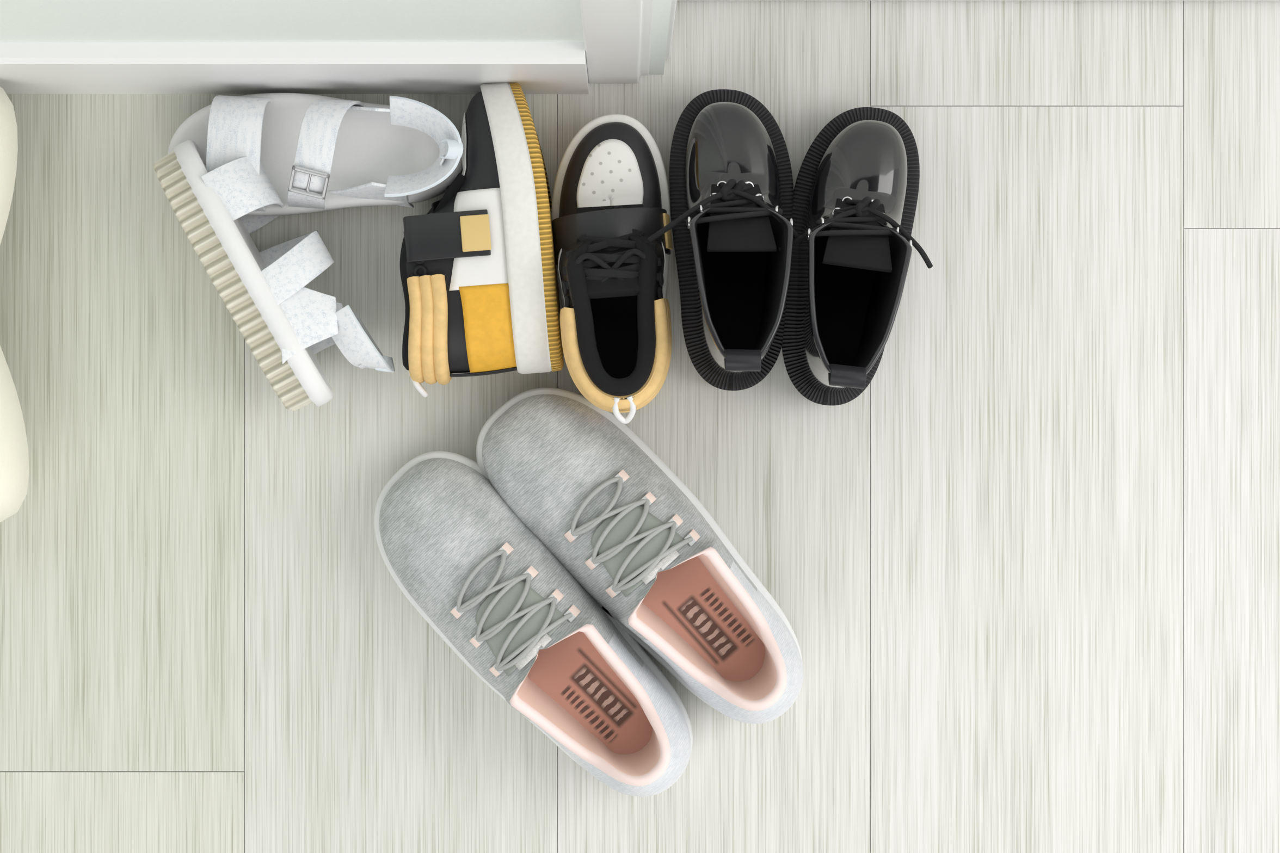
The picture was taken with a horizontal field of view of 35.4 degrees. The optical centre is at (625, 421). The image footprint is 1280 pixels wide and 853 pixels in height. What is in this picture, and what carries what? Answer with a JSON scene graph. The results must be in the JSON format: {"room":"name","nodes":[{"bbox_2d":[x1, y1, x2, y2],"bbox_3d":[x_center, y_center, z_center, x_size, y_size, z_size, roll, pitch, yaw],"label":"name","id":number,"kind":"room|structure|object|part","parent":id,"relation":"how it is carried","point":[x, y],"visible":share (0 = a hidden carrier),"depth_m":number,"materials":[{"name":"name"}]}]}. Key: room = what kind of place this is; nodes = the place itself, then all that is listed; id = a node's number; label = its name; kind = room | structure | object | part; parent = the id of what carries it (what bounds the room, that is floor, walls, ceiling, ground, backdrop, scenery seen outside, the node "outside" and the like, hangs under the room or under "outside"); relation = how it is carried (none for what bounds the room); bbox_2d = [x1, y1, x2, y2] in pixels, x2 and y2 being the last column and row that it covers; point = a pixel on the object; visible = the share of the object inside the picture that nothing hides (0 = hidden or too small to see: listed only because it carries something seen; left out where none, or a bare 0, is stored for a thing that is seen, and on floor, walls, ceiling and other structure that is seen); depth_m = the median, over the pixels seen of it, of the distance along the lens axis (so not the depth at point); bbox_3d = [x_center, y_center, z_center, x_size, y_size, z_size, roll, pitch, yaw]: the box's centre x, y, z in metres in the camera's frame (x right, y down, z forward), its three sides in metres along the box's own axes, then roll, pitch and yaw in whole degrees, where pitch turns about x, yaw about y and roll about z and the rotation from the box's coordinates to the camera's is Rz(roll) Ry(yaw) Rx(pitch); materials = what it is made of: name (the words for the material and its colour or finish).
{"room":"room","nodes":[
{"label":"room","id":0,"kind":"room"},
{"bbox_2d":[0,0,671,75],"bbox_3d":[-0.888,-0.271,0.800,1.824,0.900,0.110,0,90,0],"label":"wall","id":1,"kind":"structure","parent":0,"point":[21,20],"depth_m":1.08,"materials":[{"name":"paint"}]},
{"bbox_2d":[0,41,588,94],"bbox_3d":[-0.912,-0.210,1.196,1.777,0.108,0.012,0,90,0],"label":"baseboard","id":2,"kind":"structure","parent":1,"relation":"attached to","point":[26,67],"depth_m":1.15,"materials":[{"name":"white paint"}]},
{"bbox_2d":[579,0,677,83],"bbox_3d":[0.002,-0.268,0.800,0.051,0.900,0.116,0,90,0],"label":"trim","id":3,"kind":"structure","parent":1,"relation":"attached to","point":[617,34],"depth_m":1.11,"materials":[{"name":"white paint"}]},
{"bbox_2d":[0,0,1279,852],"bbox_3d":[-0.043,0.129,1.251,3.900,0.001,5.298,0,90,0],"label":"floor","id":4,"kind":"structure","parent":0,"point":[1025,579],"depth_m":1.25,"materials":[{"name":"wood"}]},
{"bbox_2d":[0,87,29,522],"bbox_3d":[-0.491,-0.068,1.192,0.267,0.110,0.267,-2,90,0],"label":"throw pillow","id":5,"kind":"object","parent":4,"relation":"on","point":[14,457],"visible":1,"depth_m":1.19,"materials":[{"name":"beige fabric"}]},
{"bbox_2d":[153,139,395,410],"bbox_3d":[-0.214,-0.093,1.212,0.070,0.076,0.185,-31,90,0],"label":"sandal","id":6,"kind":"object","parent":4,"relation":"on","point":[283,322],"visible":0.99,"depth_m":1.18,"materials":[{"name":"white leather"}]},
{"bbox_3d":[-0.194,-0.066,1.184,0.046,0.009,0.049,-29,90,-3],"label":"quarter panel","id":7,"kind":"part","parent":6,"relation":"part of","materials":[{"name":"white leather"}]},
{"bbox_3d":[-0.196,-0.065,1.235,0.046,0.010,0.049,-29,90,-3],"label":"quarter panel","id":8,"kind":"part","parent":6,"relation":"part of","materials":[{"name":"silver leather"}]},
{"bbox_2d":[167,93,463,216],"bbox_3d":[-0.188,-0.162,1.215,0.184,0.070,0.076,3,90,0],"label":"sandal","id":9,"kind":"object","parent":4,"relation":"on","point":[319,153],"visible":0.91,"depth_m":1.22,"materials":[{"name":"white leather"}]},
{"bbox_3d":[-0.152,-0.189,1.214,0.049,0.046,0.009,3,90,0],"label":"quarter panel","id":10,"kind":"part","parent":9,"relation":"part of","materials":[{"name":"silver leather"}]},
{"bbox_3d":[-0.155,-0.138,1.214,0.049,0.046,0.010,3,90,0],"label":"quarter panel","id":11,"kind":"part","parent":9,"relation":"part of","materials":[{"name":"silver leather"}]},
{"bbox_2d":[399,82,563,397],"bbox_3d":[-0.092,-0.111,1.212,0.096,0.075,0.187,-4,90,0],"label":"sneaker","id":12,"kind":"object","parent":4,"relation":"on","point":[478,271],"visible":1,"depth_m":1.18,"materials":[{"name":"multicoloured leather"}]},
{"bbox_3d":[-0.089,-0.107,1.184,0.035,0.011,0.058,-5,90,0],"label":"quarter panel","id":13,"kind":"part","parent":12,"relation":"part of","materials":[{"name":"white leather"}]},
{"bbox_2d":[373,451,692,797],"bbox_3d":[-0.055,0.125,1.205,0.095,0.090,0.253,-45,90,0],"label":"sneaker","id":14,"kind":"object","parent":4,"relation":"on","point":[488,586],"visible":0.98,"depth_m":1.19,"materials":[{"name":"grey fabric"}]},
{"bbox_3d":[-0.066,0.117,1.207,0.049,0.084,0.043,-44,90,0],"label":"lace panel","id":15,"kind":"part","parent":14,"relation":"part of","materials":[{"name":"grey fabric"}]},
{"bbox_2d":[551,114,672,423],"bbox_3d":[-0.006,-0.093,1.202,0.074,0.096,0.187,-5,90,0],"label":"sneaker","id":16,"kind":"object","parent":4,"relation":"on","point":[610,192],"visible":0.99,"depth_m":1.18,"materials":[{"name":"black leather"}]},
{"bbox_3d":[-0.035,-0.086,1.205,0.011,0.035,0.058,-6,90,0],"label":"quarter panel","id":17,"kind":"part","parent":16,"relation":"part of","materials":[{"name":"white leather"}]},
{"bbox_3d":[0.021,-0.091,1.205,0.010,0.035,0.058,-6,90,0],"label":"quarter panel","id":18,"kind":"part","parent":16,"relation":"part of","materials":[{"name":"white leather"}]},
{"bbox_2d":[476,388,803,724],"bbox_3d":[0.011,0.082,1.205,0.095,0.090,0.253,-41,90,0],"label":"sneaker","id":19,"kind":"object","parent":4,"relation":"on","point":[616,517],"visible":0.99,"depth_m":1.19,"materials":[{"name":"grey fabric"}]},
{"bbox_3d":[0.004,0.071,1.207,0.049,0.084,0.042,-41,90,0],"label":"lace panel","id":20,"kind":"part","parent":19,"relation":"part of","materials":[{"name":"grey fabric"}]},
{"bbox_2d":[647,89,803,390],"bbox_3d":[0.058,-0.111,1.184,0.090,0.131,0.183,1,90,0],"label":"shoe","id":21,"kind":"object","parent":4,"relation":"on","point":[731,185],"visible":1,"depth_m":1.20,"materials":[{"name":"black leather"}]},
{"bbox_2d":[778,107,932,405],"bbox_3d":[0.134,-0.101,1.184,0.090,0.131,0.183,6,90,0],"label":"shoe","id":22,"kind":"object","parent":4,"relation":"on","point":[856,190],"visible":1,"depth_m":1.20,"materials":[{"name":"black leather"}]}
]}

